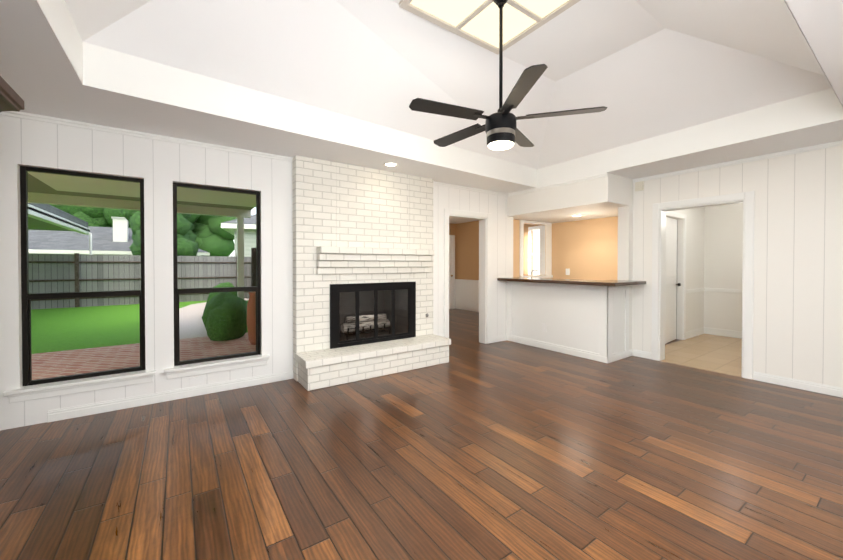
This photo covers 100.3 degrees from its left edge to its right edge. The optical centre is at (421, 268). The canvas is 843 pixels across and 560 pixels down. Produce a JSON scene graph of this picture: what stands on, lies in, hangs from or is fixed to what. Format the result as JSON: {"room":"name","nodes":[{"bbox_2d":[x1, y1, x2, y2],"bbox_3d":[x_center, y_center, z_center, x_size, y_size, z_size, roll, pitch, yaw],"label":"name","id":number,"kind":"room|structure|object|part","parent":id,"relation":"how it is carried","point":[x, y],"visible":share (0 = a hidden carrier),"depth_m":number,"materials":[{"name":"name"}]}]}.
{"room":"living room","nodes":[
{"label":"living room","id":0,"kind":"room"},
{"bbox_2d":[28,173,253,286],"bbox_3d":[-9.478,-0.157,6.961,10.300,3.010,13.908,0,1,-35],"label":"porch roof","id":1,"kind":"structure","parent":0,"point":[46,197],"depth_m":7.26,"materials":[{"name":"green wood"}]},
{"bbox_2d":[0,115,512,429],"bbox_3d":[-1.107,-0.004,4.318,6.250,2.440,0.330,0,1,-35],"label":"wall","id":2,"kind":"structure","parent":0,"point":[159,167],"depth_m":3.24,"materials":[{"name":"white wood"}]},
{"bbox_2d":[3,370,155,402],"bbox_3d":[-2.806,0.981,2.953,0.920,0.099,0.104,0,1,-35],"label":"window sill","id":3,"kind":"structure","parent":2,"relation":"attached to","point":[41,392],"depth_m":2.90,"materials":[{"name":"white wood"}]},
{"bbox_2d":[20,166,145,385],"bbox_3d":[-2.847,0.060,3.002,0.770,1.740,0.053,0,1,-35],"label":"window","id":4,"kind":"structure","parent":2,"relation":"in","point":[66,336],"depth_m":2.97,"materials":[{"name":"glass"}]},
{"bbox_2d":[0,111,292,161],"bbox_3d":[-2.431,-1.189,3.169,2.458,0.044,0.028,0,1,-35],"label":"crown molding","id":5,"kind":"structure","parent":2,"relation":"attached to","point":[47,119],"depth_m":3.10,"materials":[{"name":"white wood"}]},
{"bbox_2d":[47,370,292,422],"bbox_3d":[-2.210,1.180,3.356,1.908,0.092,0.015,0,1,-35],"label":"baseboard","id":6,"kind":"structure","parent":2,"relation":"attached to","point":[94,408],"depth_m":3.22,"materials":[{"name":"white wood"}]},
{"bbox_2d":[173,182,260,365],"bbox_3d":[-2.045,0.054,3.557,0.760,1.740,0.053,0,1,-35],"label":"window","id":7,"kind":"structure","parent":2,"relation":"in","point":[215,324],"depth_m":3.54,"materials":[{"name":"glass"}]},
{"bbox_2d":[164,355,269,379],"bbox_3d":[-2.005,0.975,3.508,0.910,0.099,0.104,0,1,-35],"label":"window sill","id":8,"kind":"structure","parent":2,"relation":"attached to","point":[192,370],"depth_m":3.46,"materials":[{"name":"white wood"}]},
{"bbox_2d":[444,208,490,343],"bbox_3d":[0.675,0.165,5.435,0.936,2.078,0.171,0,1,-35],"label":"door frame","id":9,"kind":"structure","parent":2,"relation":"attached to","point":[484,313],"depth_m":5.60,"materials":[{"name":"white wood"}]},
{"bbox_2d":[433,181,507,196],"bbox_3d":[0.758,-1.212,5.375,1.605,0.044,0.032,0,1,-35],"label":"crown molding","id":10,"kind":"structure","parent":2,"relation":"attached to","point":[434,183],"depth_m":5.34,"materials":[{"name":"white wood"}]},
{"bbox_2d":[490,335,506,342],"bbox_3d":[1.270,1.155,5.766,0.404,0.092,0.015,0,1,-35],"label":"baseboard","id":11,"kind":"structure","parent":2,"relation":"attached to","point":[504,337],"depth_m":5.75,"materials":[{"name":"white wood"}]},
{"bbox_2d":[508,172,607,195],"bbox_3d":[1.896,-1.210,5.169,0.028,0.044,1.668,0,1,-35],"label":"crown molding","id":12,"kind":"structure","parent":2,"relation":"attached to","point":[602,174],"depth_m":5.01,"materials":[{"name":"white wood"}]},
{"bbox_2d":[0,308,842,559],"bbox_3d":[0.365,1.245,4.445,8.800,0.060,8.920,0,1,-35],"label":"floor","id":13,"kind":"structure","parent":0,"point":[473,448],"depth_m":2.17,"materials":[{"name":"brown wood"}]},
{"bbox_2d":[0,76,23,111],"bbox_3d":[-1.737,0.170,0.653,0.726,2.170,2.684,0,1,-35],"label":"armoire","id":14,"kind":"object","parent":13,"relation":"on","point":[11,99],"visible":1,"depth_m":1.82,"materials":[{"name":"brown wood"}]},
{"bbox_2d":[292,155,450,390],"bbox_3d":[-0.677,-0.004,4.418,1.856,2.438,1.045,0,1,-35],"label":"fireplace","id":15,"kind":"object","parent":13,"relation":"on","point":[363,252],"visible":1,"depth_m":4.15,"materials":[{"name":"white brick"}]},
{"label":"glass","id":16,"kind":"part","parent":15,"relation":"part of","materials":[{"name":"glass"}]},
{"bbox_2d":[497,277,645,362],"bbox_3d":[2.112,0.684,5.210,0.830,1.046,1.878,0,1,-35],"label":"bar","id":17,"kind":"object","parent":13,"relation":"on","point":[587,319],"visible":0.98,"depth_m":4.89,"materials":[{"name":"white wood"}]},
{"bbox_2d":[542,323,546,331],"bbox_3d":[1.845,0.891,5.284,0.008,0.120,0.080,0,1,-35],"label":"outlet","id":18,"kind":"object","parent":17,"relation":"attached to","point":[544,325],"depth_m":5.28,"materials":[{"name":"white plastic"}]},
{"bbox_2d":[497,277,645,285],"bbox_3d":[2.112,0.183,5.205,0.830,0.044,1.878,0,1,-35],"label":"countertop","id":19,"kind":"structure","parent":17,"relation":"on","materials":[{"name":"brown stone"}]},
{"bbox_2d":[0,0,842,223],"bbox_3d":[0.702,-1.712,4.647,9.620,0.971,8.920,0,1,-35],"label":"ceiling","id":20,"kind":"structure","parent":0,"point":[662,79],"depth_m":3.09,"materials":[{"name":"white paint"}]},
{"bbox_2d":[383,162,397,166],"bbox_3d":[-0.359,-1.214,4.112,0.176,0.013,0.176,0,1,-35],"label":"recessed light","id":21,"kind":"object","parent":20,"relation":"in","point":[390,164],"visible":0.98,"depth_m":4.09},
{"bbox_2d":[399,0,579,54],"bbox_3d":[0.580,-2.079,2.660,1.120,0.030,1.050,0,1,-35],"label":"skylight","id":22,"kind":"object","parent":20,"relation":"attached to","point":[476,22],"visible":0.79,"depth_m":2.90,"materials":[{"name":"white glass"}]},
{"bbox_2d":[409,0,606,149],"bbox_3d":[0.559,-1.485,2.669,1.387,1.155,1.354,0,1,-35],"label":"ceiling fan","id":23,"kind":"object","parent":20,"relation":"hanging from","point":[501,130],"visible":1,"depth_m":2.55,"materials":[{"name":"black metal"}]},
{"bbox_2d":[449,223,455,278],"bbox_3d":[-0.677,-0.055,9.062,4.200,2.440,0.120,0,1,-35],"label":"wall","id":24,"kind":"structure","parent":0,"point":[452,227],"depth_m":10.10,"materials":[{"name":"orange paint"}]},
{"bbox_2d":[449,235,454,308],"bbox_3d":[0.603,0.105,9.814,0.870,2.105,0.100,0,1,-35],"label":"room door","id":25,"kind":"structure","parent":24,"relation":"in","point":[451,271],"depth_m":10.02,"materials":[{"name":"white wood"}]},
{"bbox_2d":[456,220,539,279],"bbox_3d":[2.048,-0.051,8.711,0.120,2.440,3.540,0,1,-35],"label":"wall","id":26,"kind":"structure","parent":0,"point":[466,234],"depth_m":9.62,"materials":[{"name":"paint"}]},
{"bbox_2d":[455,279,478,311],"bbox_3d":[1.955,0.744,8.717,0.034,0.850,3.390,0,1,-35],"label":"wainscoting","id":27,"kind":"structure","parent":26,"relation":"attached to","point":[466,294],"depth_m":9.67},
{"bbox_2d":[528,226,539,274],"bbox_3d":[2.659,-0.320,7.733,0.086,1.240,0.720,0,1,-35],"label":"dining room window","id":28,"kind":"structure","parent":26,"relation":"in","point":[536,250],"depth_m":7.93,"materials":[{"name":"white glass"}]},
{"label":"pane","id":29,"kind":"part","parent":28,"relation":"part of","materials":[{"name":"glass"}]},
{"bbox_2d":[513,219,552,278],"bbox_3d":[1.945,-0.028,6.560,1.320,2.440,0.120,0,1,-35],"label":"wall","id":30,"kind":"structure","parent":0,"point":[516,223],"depth_m":6.34,"materials":[{"name":"beige paint"}]},
{"bbox_2d":[519,220,552,277],"bbox_3d":[2.135,-0.374,6.658,0.930,1.110,0.173,0,1,-35],"label":"trim","id":31,"kind":"structure","parent":30,"relation":"attached to","point":[546,226],"depth_m":6.80,"materials":[{"name":"white wood"}]},
{"bbox_2d":[507,173,632,222],"bbox_3d":[2.480,-1.054,5.776,1.620,0.370,2.000,0,1,-35],"label":"ceiling soffit","id":32,"kind":"structure","parent":0,"point":[606,196],"depth_m":5.07,"materials":[{"name":"white paint"}]},
{"bbox_2d":[553,216,617,279],"bbox_3d":[3.054,-0.025,6.276,0.120,2.440,1.850,0,1,-35],"label":"wall","id":33,"kind":"structure","parent":0,"point":[585,249],"depth_m":6.30,"materials":[{"name":"beige paint"}]},
{"bbox_2d":[617,206,632,349],"bbox_3d":[2.846,0.175,4.918,0.110,2.070,0.150,0,1,-35],"label":"wall","id":34,"kind":"structure","parent":0,"point":[625,242],"depth_m":4.87,"materials":[{"name":"white paint"}]},
{"bbox_2d":[666,207,705,339],"bbox_3d":[4.125,-0.020,5.801,2.700,2.440,0.150,0,1,-35],"label":"wall","id":35,"kind":"structure","parent":0,"point":[696,217],"depth_m":6.13,"materials":[{"name":"white paint"}]},
{"bbox_2d":[665,217,680,343],"bbox_3d":[4.023,0.187,5.717,0.766,2.012,0.118,0,1,-35],"label":"hall door","id":36,"kind":"structure","parent":35,"relation":"in","point":[671,284],"depth_m":5.72,"materials":[{"name":"white wood"}]},
{"bbox_2d":[666,211,686,339],"bbox_3d":[4.066,0.149,5.659,0.930,2.105,0.018,0,1,-35],"label":"door frame","id":37,"kind":"structure","parent":35,"relation":"attached to","point":[677,215],"depth_m":5.88,"materials":[{"name":"white wood"}]},
{"bbox_2d":[686,288,704,338],"bbox_3d":[4.803,0.776,6.175,0.830,0.840,0.019,0,1,-35],"label":"baseboard","id":38,"kind":"structure","parent":35,"relation":"attached to","point":[696,332],"depth_m":6.16,"materials":[{"name":"white wood"}]},
{"bbox_2d":[661,334,741,376],"bbox_3d":[4.672,1.240,4.892,2.850,0.061,1.990,0,1,-35],"label":"floor","id":39,"kind":"structure","parent":0,"point":[717,353],"depth_m":4.99,"materials":[{"name":"beige tile"}]},
{"bbox_2d":[706,203,742,330],"bbox_3d":[5.763,-0.019,5.701,0.120,2.440,1.860,0,1,-35],"label":"wall","id":40,"kind":"structure","parent":0,"point":[714,246],"depth_m":6.20,"materials":[{"name":"white paint"}]},
{"bbox_2d":[705,288,741,338],"bbox_3d":[5.692,0.782,5.685,0.024,0.840,1.839,0,1,-35],"label":"baseboard","id":41,"kind":"structure","parent":40,"relation":"attached to","point":[713,331],"depth_m":6.20,"materials":[{"name":"white wood"}]},
{"bbox_2d":[632,145,842,387],"bbox_3d":[3.913,0.004,3.605,0.150,2.440,3.520,0,1,-35],"label":"wall","id":42,"kind":"structure","parent":0,"point":[798,279],"depth_m":3.65,"materials":[{"name":"white wood"}]},
{"bbox_2d":[635,181,643,190],"bbox_3d":[2.969,-1.119,4.788,0.039,0.120,0.100,0,1,-35],"label":"door chime","id":43,"kind":"object","parent":42,"relation":"attached to","point":[639,186],"visible":0.98,"depth_m":4.77,"materials":[{"name":"beige plastic"}]},
{"bbox_2d":[651,191,754,378],"bbox_3d":[3.417,0.182,4.308,0.171,2.068,1.002,0,1,-35],"label":"door frame","id":44,"kind":"structure","parent":42,"relation":"attached to","point":[658,283],"depth_m":4.19,"materials":[{"name":"white wood"}]},
{"bbox_2d":[632,140,842,182],"bbox_3d":[3.836,-1.193,3.544,0.028,0.044,3.209,0,1,-35],"label":"crown molding","id":45,"kind":"structure","parent":42,"relation":"attached to","point":[837,143],"depth_m":3.88,"materials":[{"name":"white wood"}]},
{"bbox_2d":[753,371,842,397],"bbox_3d":[4.200,1.184,3.056,0.015,0.092,1.951,0,1,-35],"label":"baseboard","id":46,"kind":"structure","parent":42,"relation":"attached to","point":[774,379],"depth_m":3.57,"materials":[{"name":"white wood"}]},
{"label":"outside","id":47,"kind":"structure","parent":0,"visible":0},
{"bbox_3d":[-19.784,1.217,28.613,140.000,0.200,120.000,0,1,-35],"label":"lawn","id":48,"kind":"structure","parent":47,"visible":0},
{"bbox_2d":[53,205,111,226],"bbox_3d":[-27.853,-5.034,30.213,6.460,12.268,7.112,0,1,-35],"label":"tree","id":49,"kind":"object","parent":48,"relation":"on","point":[92,214],"depth_m":28.05,"materials":[{"name":"green plant"}]},
{"bbox_2d":[28,217,209,255],"bbox_3d":[-23.930,-0.760,16.577,23.500,4.010,7.030,0,1,-35],"label":"house","id":50,"kind":"structure","parent":48,"relation":"on","point":[68,246],"depth_m":18.23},
{"bbox_2d":[29,253,250,293],"bbox_3d":[-22.149,0.470,4.405,36.650,1.810,0.130,0,1,-35],"label":"fence","id":51,"kind":"object","parent":48,"relation":"on","point":[105,277],"depth_m":12.26,"materials":[{"name":"grey wood"}]},
{"bbox_2d":[103,208,200,241],"bbox_3d":[-23.986,-5.039,31.567,7.872,12.249,8.744,0,1,-35],"label":"tree","id":52,"kind":"object","parent":48,"relation":"on","point":[108,213],"depth_m":28.59,"materials":[{"name":"green plant"}]},
{"bbox_2d":[118,209,198,255],"bbox_3d":[-12.101,-2.240,16.178,3.048,6.978,3.641,0,1,-35],"label":"tree","id":53,"kind":"object","parent":48,"relation":"on","point":[183,237],"depth_m":15.61,"materials":[{"name":"green plant"}]},
{"bbox_2d":[192,215,236,255],"bbox_3d":[-20.247,-4.339,34.454,6.539,10.787,5.923,0,1,-35],"label":"tree","id":54,"kind":"object","parent":48,"relation":"on","point":[209,229],"depth_m":32.83,"materials":[{"name":"green plant"}]},
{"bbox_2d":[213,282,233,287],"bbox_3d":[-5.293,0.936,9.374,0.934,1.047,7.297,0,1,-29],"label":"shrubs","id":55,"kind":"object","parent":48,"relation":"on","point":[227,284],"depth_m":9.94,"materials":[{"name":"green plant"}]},
{"bbox_2d":[221,214,255,256],"bbox_3d":[-8.444,-1.607,23.321,9.730,5.560,18.849,0,1,-35],"label":"house","id":56,"kind":"structure","parent":48,"relation":"on","point":[249,231],"depth_m":15.45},
{"bbox_2d":[251,248,255,285],"bbox_3d":[-5.439,0.396,11.395,0.137,1.810,7.648,0,1,-26],"label":"fence","id":57,"kind":"object","parent":48,"relation":"on","point":[253,265],"depth_m":7.99,"materials":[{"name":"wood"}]}
]}

